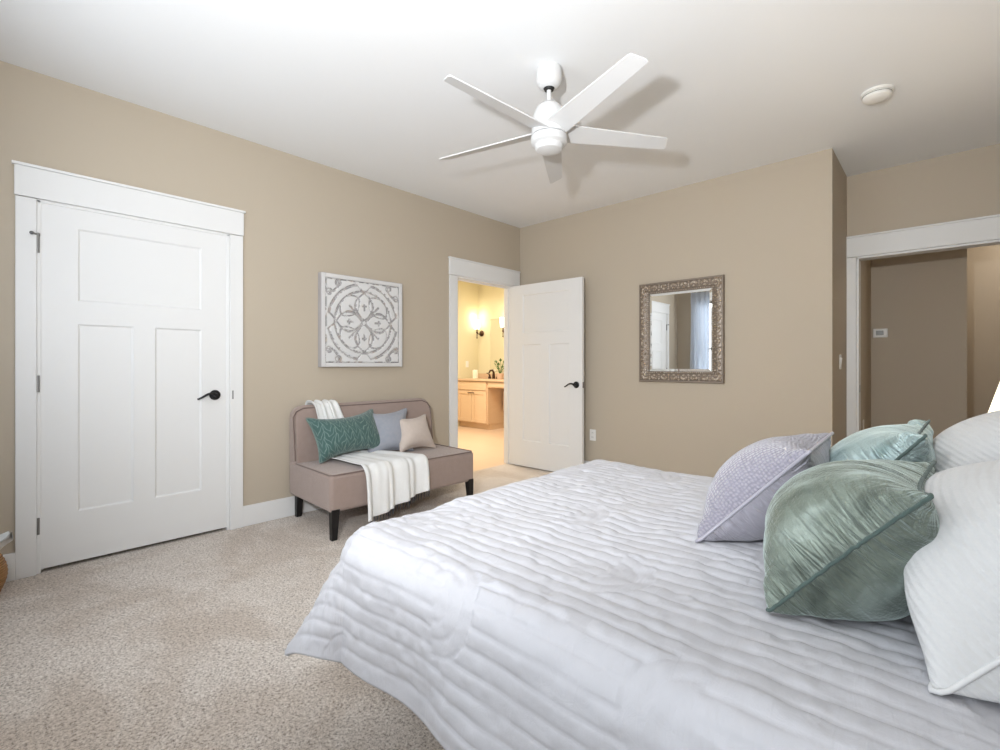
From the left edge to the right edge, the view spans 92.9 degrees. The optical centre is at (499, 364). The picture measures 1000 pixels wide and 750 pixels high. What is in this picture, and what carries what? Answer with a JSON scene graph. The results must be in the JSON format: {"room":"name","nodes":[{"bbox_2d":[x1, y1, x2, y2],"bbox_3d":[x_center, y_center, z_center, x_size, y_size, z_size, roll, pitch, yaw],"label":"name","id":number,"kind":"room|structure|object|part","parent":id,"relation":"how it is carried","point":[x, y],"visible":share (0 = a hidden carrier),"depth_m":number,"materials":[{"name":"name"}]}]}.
{"room":"bedroom","nodes":[
{"label":"bedroom","id":0,"kind":"room"},
{"bbox_2d":[0,61,519,554],"bbox_3d":[-1.399,-0.225,3.899,0.120,2.740,4.665,0,0,43],"label":"wall","id":1,"kind":"structure","parent":0,"point":[304,218],"depth_m":3.50,"materials":[{"name":"beige paint"}]},
{"bbox_2d":[3,552,14,581],"bbox_3d":[-2.717,1.073,2.382,0.016,0.145,0.408,0,0,43],"label":"baseboard","id":2,"kind":"structure","parent":1,"relation":"attached to","point":[10,558],"depth_m":2.51,"materials":[{"name":"white paint"}]},
{"bbox_2d":[11,160,245,579],"bbox_3d":[-2.235,0.033,2.978,0.150,2.225,1.152,0,0,43],"label":"trim","id":3,"kind":"structure","parent":1,"relation":"attached to","point":[33,181],"depth_m":2.68,"materials":[{"name":"white paint"}]},
{"bbox_2d":[29,203,233,568],"bbox_3d":[-2.199,0.117,2.937,0.095,2.012,1.010,0,0,43],"label":"door","id":4,"kind":"structure","parent":1,"relation":"in","point":[134,312],"depth_m":2.89,"materials":[{"name":"white paint"}]},
{"bbox_3d":[-1.943,0.210,3.160,0.023,0.048,0.121,0,0,43],"label":"lever","id":5,"kind":"part","parent":4,"relation":"part of","materials":[{"name":"black metal"}]},
{"bbox_3d":[-1.920,0.207,3.216,0.052,0.068,0.068,0,0,43],"label":"handle","id":6,"kind":"part","parent":4,"relation":"part of","materials":[{"name":"black metal"}]},
{"bbox_2d":[243,496,321,526],"bbox_3d":[-1.164,1.073,4.052,0.016,0.145,1.912,0,0,43],"label":"baseboard","id":7,"kind":"structure","parent":1,"relation":"attached to","point":[266,511],"depth_m":3.49,"materials":[{"name":"white paint"}]},
{"bbox_2d":[318,272,401,366],"bbox_3d":[-1.159,-0.353,4.023,0.062,0.748,0.764,0,0,43],"label":"wall art","id":8,"kind":"object","parent":1,"relation":"attached to","point":[360,319],"visible":1,"depth_m":3.96,"materials":[{"name":"grey wood"}]},
{"bbox_2d":[448,256,520,463],"bbox_3d":[-0.185,0.033,5.183,0.150,2.225,1.086,0,0,43],"label":"trim","id":9,"kind":"structure","parent":1,"relation":"attached to","point":[481,273],"depth_m":5.11,"materials":[{"name":"white paint"}]},
{"bbox_2d":[512,277,583,471],"bbox_3d":[0.493,0.123,5.135,0.952,2.020,0.154,0,0,43],"label":"door","id":10,"kind":"structure","parent":1,"relation":"in","point":[548,317],"depth_m":5.08,"materials":[{"name":"white paint"}]},
{"bbox_3d":[0.760,0.207,4.828,0.068,0.068,0.053,0,0,43],"label":"handle","id":11,"kind":"part","parent":10,"relation":"part of","materials":[{"name":"black metal"}]},
{"bbox_2d":[0,426,552,749],"bbox_3d":[0.747,1.195,4.474,8.600,0.100,8.430,0,0,43],"label":"floor","id":12,"kind":"structure","parent":0,"point":[176,644],"depth_m":1.90,"materials":[{"name":"carpet"}]},
{"bbox_2d":[0,553,7,591],"bbox_3d":[-2.572,1.044,2.304,0.266,0.202,0.266,0,0,43],"label":"wicker basket","id":13,"kind":"object","parent":12,"relation":"on","point":[3,564],"visible":1,"depth_m":2.35,"materials":[{"name":"brown wicker"}]},
{"bbox_2d":[0,531,12,549],"bbox_3d":[-2.513,0.900,2.320,0.294,0.190,0.172,0,0,-16],"label":"folded cloth","id":14,"kind":"object","parent":13,"relation":"in","point":[7,537],"visible":1,"depth_m":2.29,"materials":[{"name":"white fabric"}]},
{"bbox_2d":[289,398,473,540],"bbox_3d":[-0.904,0.726,3.760,0.714,0.838,1.254,0,0,45],"label":"settee","id":15,"kind":"object","parent":12,"relation":"on","point":[334,486],"visible":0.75,"depth_m":3.53,"materials":[{"name":"beige fabric"}]},
{"bbox_3d":[-1.514,1.045,3.591,0.054,0.200,0.054,0,0,45],"label":"leg","id":16,"kind":"part","parent":15,"relation":"part of","materials":[{"name":"black paint"}]},
{"bbox_3d":[-1.083,1.045,3.110,0.054,0.200,0.054,0,0,45],"label":"leg","id":17,"kind":"part","parent":15,"relation":"part of","materials":[{"name":"black paint"}]},
{"bbox_2d":[306,409,379,462],"bbox_3d":[-1.177,0.538,3.683,0.240,0.342,0.600,0,0,43],"label":"lumbar cushion","id":18,"kind":"object","parent":15,"relation":"on","point":[333,437],"visible":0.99,"depth_m":3.56,"materials":[{"name":"green fabric"}]},
{"bbox_3d":[-1.098,0.633,3.964,0.152,0.653,1.234,0,0,45],"label":"backrest","id":19,"kind":"part","parent":15,"relation":"part of","materials":[{"name":"beige fabric"}]},
{"bbox_2d":[305,399,429,522],"bbox_3d":[-1.013,0.685,3.628,0.845,0.824,0.599,0,0,43],"label":"throw blanket","id":20,"kind":"object","parent":15,"relation":"on","point":[393,478],"visible":0.8,"depth_m":3.42,"materials":[{"name":"white fabric"}]},
{"bbox_3d":[-0.894,0.844,3.749,0.680,0.246,1.252,0,0,45],"label":"seat","id":21,"kind":"part","parent":15,"relation":"part of","materials":[{"name":"beige fabric"}]},
{"bbox_2d":[367,408,413,451],"bbox_3d":[-0.927,0.543,3.922,0.398,0.340,0.234,0,0,-28],"label":"square cushion","id":22,"kind":"object","parent":15,"relation":"on","point":[388,425],"visible":0.64,"depth_m":3.85,"materials":[{"name":"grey fabric"}]},
{"bbox_2d":[399,414,435,451],"bbox_3d":[-0.728,0.572,3.996,0.206,0.272,0.364,0,0,43],"label":"square cushion","id":23,"kind":"object","parent":15,"relation":"on","point":[415,432],"visible":0.88,"depth_m":3.92,"materials":[{"name":"beige fabric"}]},
{"bbox_3d":[-0.256,1.045,3.946,0.054,0.200,0.054,0,0,45],"label":"leg","id":24,"kind":"part","parent":15,"relation":"part of","materials":[{"name":"black paint"}]},
{"bbox_2d":[458,380,503,429],"bbox_3d":[-0.332,0.720,8.715,0.778,0.850,0.587,0,0,43],"label":"vanity cabinet","id":25,"kind":"object","parent":12,"relation":"on","point":[480,406],"visible":0.96,"depth_m":8.47,"materials":[{"name":"brown wood"}]},
{"bbox_3d":[-0.639,0.748,8.653,0.357,0.555,0.020,0,0,43],"label":"door","id":26,"kind":"part","parent":25,"relation":"part of","materials":[{"name":"brown wood"}]},
{"bbox_3d":[-0.503,0.380,8.526,0.730,0.150,0.020,0,0,43],"label":"drawer","id":27,"kind":"part","parent":25,"relation":"part of","materials":[{"name":"brown wood"}]},
{"bbox_3d":[-0.370,0.748,8.402,0.367,0.555,0.020,0,0,43],"label":"door","id":28,"kind":"part","parent":25,"relation":"part of","materials":[{"name":"brown wood"}]},
{"bbox_2d":[458,373,503,381],"bbox_3d":[0.053,0.232,8.359,1.828,0.123,0.583,0,0,43],"label":"countertop","id":29,"kind":"structure","parent":25,"relation":"on","point":[481,376],"depth_m":8.66,"materials":[{"name":"beige stone"}]},
{"bbox_2d":[472,370,477,377],"bbox_3d":[-0.463,0.172,8.899,0.104,0.175,0.104,0,0,43],"label":"candle","id":30,"kind":"object","parent":29,"relation":"on","point":[474,372],"visible":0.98,"depth_m":8.86,"materials":[{"name":"beige wax"}]},
{"bbox_2d":[487,369,496,378],"bbox_3d":[-0.152,0.175,8.675,0.351,0.171,0.162,0,0,43],"label":"faucet","id":31,"kind":"object","parent":29,"relation":"on","point":[492,370],"visible":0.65,"depth_m":8.70,"materials":[{"name":"brown metal"}]},
{"bbox_2d":[488,381,503,388],"bbox_3d":[0.345,0.350,8.107,1.038,0.110,0.554,0,0,43],"label":"drawer","id":32,"kind":"object","parent":29,"relation":"attached to","point":[490,384],"visible":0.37,"depth_m":8.12,"materials":[{"name":"brown wood"}]},
{"bbox_2d":[494,358,503,378],"bbox_3d":[0.023,0.063,8.415,0.285,0.395,0.230,0,0,43],"label":"potted plant","id":33,"kind":"object","parent":29,"relation":"on","point":[500,374],"visible":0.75,"depth_m":8.37,"materials":[{"name":"green plant"}]},
{"bbox_3d":[0.001,0.207,8.399,0.136,0.105,0.136,0,0,43],"label":"pot","id":34,"kind":"part","parent":33,"relation":"part of","materials":[{"name":"beige ceramic"}]},
{"bbox_3d":[0.710,0.635,1.306,1.890,1.020,1.540,0,0,43],"label":"bed","id":35,"kind":"object","parent":12,"relation":"on","visible":0},
{"bbox_2d":[284,459,999,749],"bbox_3d":[0.611,0.666,1.399,1.897,0.397,1.696,0,0,43],"label":"quilt","id":36,"kind":"object","parent":35,"relation":"on","point":[580,607],"visible":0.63,"depth_m":0.96,"materials":[{"name":"fabric"}]},
{"bbox_2d":[695,432,833,542],"bbox_3d":[0.753,0.339,1.347,0.292,0.282,0.408,0,0,43],"label":"accent pillow","id":37,"kind":"object","parent":36,"relation":"on","point":[739,496],"visible":0.73,"depth_m":1.25,"materials":[{"name":"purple fabric"}]},
{"bbox_2d":[763,459,939,620],"bbox_3d":[0.718,0.337,0.971,0.307,0.284,0.374,0,0,43],"label":"velvet pillow","id":38,"kind":"object","parent":36,"relation":"on","point":[840,537],"visible":0.84,"depth_m":0.87,"materials":[{"name":"green fabric"}]},
{"bbox_2d":[829,419,935,469],"bbox_3d":[1.055,0.321,1.360,0.284,0.314,0.411,0,0,43],"label":"velvet pillow","id":39,"kind":"object","parent":36,"relation":"on","point":[912,441],"visible":0.42,"depth_m":1.25,"materials":[{"name":"teal fabric"}]},
{"bbox_2d":[903,460,999,702],"bbox_3d":[0.959,0.312,0.849,0.380,0.338,0.677,0,0,43],"label":"sham pillow","id":40,"kind":"object","parent":36,"relation":"on","point":[952,583],"visible":0.77,"depth_m":0.72,"materials":[{"name":"white fabric"}]},
{"bbox_2d":[933,410,999,472],"bbox_3d":[1.413,0.288,1.322,0.376,0.386,0.677,0,0,43],"label":"sham pillow","id":41,"kind":"object","parent":36,"relation":"on","point":[976,439],"visible":0.28,"depth_m":1.25,"materials":[{"name":"white fabric"}]},
{"bbox_3d":[2.096,0.850,1.711,0.482,0.590,0.500,0,0,43],"label":"nightstand","id":42,"kind":"object","parent":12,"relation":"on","visible":0},
{"bbox_2d":[988,382,999,412],"bbox_3d":[2.081,0.235,1.752,0.410,0.640,0.410,0,0,43],"label":"table lamp","id":43,"kind":"object","parent":42,"relation":"on","point":[995,405],"visible":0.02,"depth_m":1.84,"materials":[{"name":"white fabric"}]},
{"bbox_2d":[458,281,477,425],"bbox_3d":[-1.971,-0.225,7.638,0.150,2.740,4.700,0,0,43],"label":"wall","id":44,"kind":"structure","parent":0,"point":[467,292],"depth_m":8.99,"materials":[{"name":"beige paint"}]},
{"bbox_2d":[474,320,483,337],"bbox_3d":[-0.414,-0.668,9.054,0.124,0.354,0.188,0,0,43],"label":"wall sconce","id":45,"kind":"object","parent":44,"relation":"attached to","point":[476,322],"visible":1,"depth_m":9.00,"materials":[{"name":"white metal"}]},
{"bbox_3d":[-0.436,-0.760,9.030,0.124,0.170,0.124,0,0,43],"label":"lamp shade","id":46,"kind":"part","parent":45,"relation":"part of","materials":[{"name":"white glass"}]},
{"bbox_2d":[478,284,503,373],"bbox_3d":[0.670,-0.225,8.289,2.830,2.740,0.150,0,0,43],"label":"wall","id":47,"kind":"structure","parent":0,"point":[490,299],"depth_m":9.05,"materials":[{"name":"beige paint"}]},
{"bbox_2d":[490,318,503,370],"bbox_3d":[0.312,-0.365,8.513,1.340,0.980,0.007,0,0,43],"label":"bathroom mirror","id":48,"kind":"object","parent":47,"relation":"attached to","point":[496,339],"visible":0.24,"depth_m":8.86,"materials":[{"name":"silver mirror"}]},
{"bbox_2d":[500,317,503,336],"bbox_3d":[0.076,-0.668,8.598,0.124,0.354,0.188,0,0,43],"label":"wall sconce","id":49,"kind":"object","parent":47,"relation":"attached to","point":[501,318],"visible":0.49,"depth_m":8.53,"materials":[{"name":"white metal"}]},
{"bbox_3d":[0.054,-0.760,8.574,0.124,0.170,0.124,0,0,43],"label":"lamp shade","id":50,"kind":"part","parent":49,"relation":"part of","materials":[{"name":"white glass"}]},
{"bbox_2d":[0,0,999,227],"bbox_3d":[0.720,-1.645,4.445,8.600,0.100,8.510,0,0,43],"label":"ceiling","id":51,"kind":"structure","parent":0,"point":[356,87],"depth_m":2.64,"materials":[{"name":"white paint"}]},
{"bbox_2d":[439,53,666,183],"bbox_3d":[0.223,-1.370,2.530,1.352,0.450,1.302,0,0,43],"label":"ceiling fan","id":52,"kind":"object","parent":51,"relation":"hanging from","point":[553,126],"visible":1,"depth_m":2.50,"materials":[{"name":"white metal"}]},
{"bbox_3d":[-0.077,-1.255,2.756,0.631,0.043,0.123,0,0,29],"label":"blade","id":53,"kind":"part","parent":52,"relation":"part of","materials":[{"name":"white plastic"}]},
{"bbox_3d":[-0.014,-1.255,2.293,0.631,0.043,0.123,0,0,-45],"label":"blade","id":54,"kind":"part","parent":52,"relation":"part of","materials":[{"name":"white plastic"}]},
{"bbox_3d":[0.329,-1.255,2.953,0.123,0.043,0.631,0,0,9],"label":"blade","id":55,"kind":"part","parent":52,"relation":"part of","materials":[{"name":"white plastic"}]},
{"bbox_3d":[0.439,-1.255,2.218,0.123,0.043,0.631,0,0,-27],"label":"blade","id":56,"kind":"part","parent":52,"relation":"part of","materials":[{"name":"white plastic"}]},
{"bbox_3d":[0.646,-1.255,2.649,0.631,0.043,0.123,0,0,-12],"label":"blade","id":57,"kind":"part","parent":52,"relation":"part of","materials":[{"name":"white plastic"}]},
{"bbox_2d":[860,84,893,104],"bbox_3d":[2.205,-1.569,2.783,0.156,0.051,0.156,0,0,43],"label":"smoke detector","id":58,"kind":"object","parent":51,"relation":"attached to","point":[880,93],"visible":1,"depth_m":2.75,"materials":[{"name":"white plastic"}]},
{"bbox_2d":[520,148,846,477],"bbox_3d":[1.589,-0.225,4.890,3.145,2.740,0.855,0,0,43],"label":"wall","id":59,"kind":"structure","parent":0,"point":[776,232],"depth_m":4.01,"materials":[{"name":"beige paint"}]},
{"bbox_2d":[590,429,595,440],"bbox_3d":[0.954,0.725,4.891,0.072,0.116,0.009,0,0,43],"label":"wall outlet","id":60,"kind":"object","parent":59,"relation":"attached to","point":[592,431],"visible":1,"depth_m":4.89,"materials":[{"name":"white plastic"}]},
{"bbox_2d":[639,275,724,383],"bbox_3d":[1.604,-0.297,4.263,0.766,0.919,0.043,0,0,43],"label":"wall mirror","id":61,"kind":"object","parent":59,"relation":"attached to","point":[682,322],"visible":1,"depth_m":4.24,"materials":[{"name":"grey metal"}]},
{"bbox_2d":[650,288,711,371],"bbox_3d":[1.611,-0.297,4.270,0.570,0.723,0.004,0,0,43],"label":"mirror glass","id":62,"kind":"object","parent":61,"relation":"attached to","point":[680,318],"depth_m":4.26,"materials":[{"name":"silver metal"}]},
{"bbox_2d":[839,355,841,368],"bbox_3d":[2.703,-0.020,3.769,0.014,0.116,0.072,0,0,43],"label":"light switch","id":63,"kind":"object","parent":59,"relation":"attached to","point":[840,356],"visible":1,"depth_m":3.75,"materials":[{"name":"white plastic"}]},
{"bbox_2d":[861,260,870,429],"bbox_3d":[3.392,-0.225,4.487,0.085,2.740,1.010,0,0,43],"label":"wall","id":64,"kind":"structure","parent":0,"point":[865,265],"depth_m":4.53,"materials":[{"name":"beige paint"}]},
{"bbox_2d":[871,248,966,438],"bbox_3d":[4.364,-0.225,5.023,0.779,2.740,1.100,0,0,43],"label":"wall","id":65,"kind":"structure","parent":0,"point":[919,371],"depth_m":4.58,"materials":[{"name":"beige paint"}]},
{"bbox_2d":[873,328,887,337],"bbox_3d":[3.813,-0.315,4.767,0.116,0.090,0.025,0,0,43],"label":"thermostat","id":66,"kind":"object","parent":65,"relation":"attached to","point":[877,333],"visible":1,"depth_m":4.76,"materials":[{"name":"white plastic"}]},
{"bbox_2d":[847,144,999,257],"bbox_3d":[3.479,-0.225,3.634,1.335,2.740,0.120,0,0,43],"label":"wall","id":67,"kind":"structure","parent":0,"point":[965,184],"depth_m":3.70,"materials":[{"name":"beige paint"}]},
{"bbox_2d":[846,214,999,436],"bbox_3d":[3.346,0.033,3.737,1.099,2.225,0.150,0,0,43],"label":"trim","id":68,"kind":"structure","parent":67,"relation":"attached to","point":[985,230],"depth_m":3.88,"materials":[{"name":"white paint"}]},
{"bbox_2d":[967,245,999,418],"bbox_3d":[5.555,-0.225,4.530,1.636,2.740,0.200,0,0,43],"label":"wall","id":69,"kind":"structure","parent":0,"point":[983,263],"depth_m":4.91,"materials":[{"name":"beige paint"}]}
]}

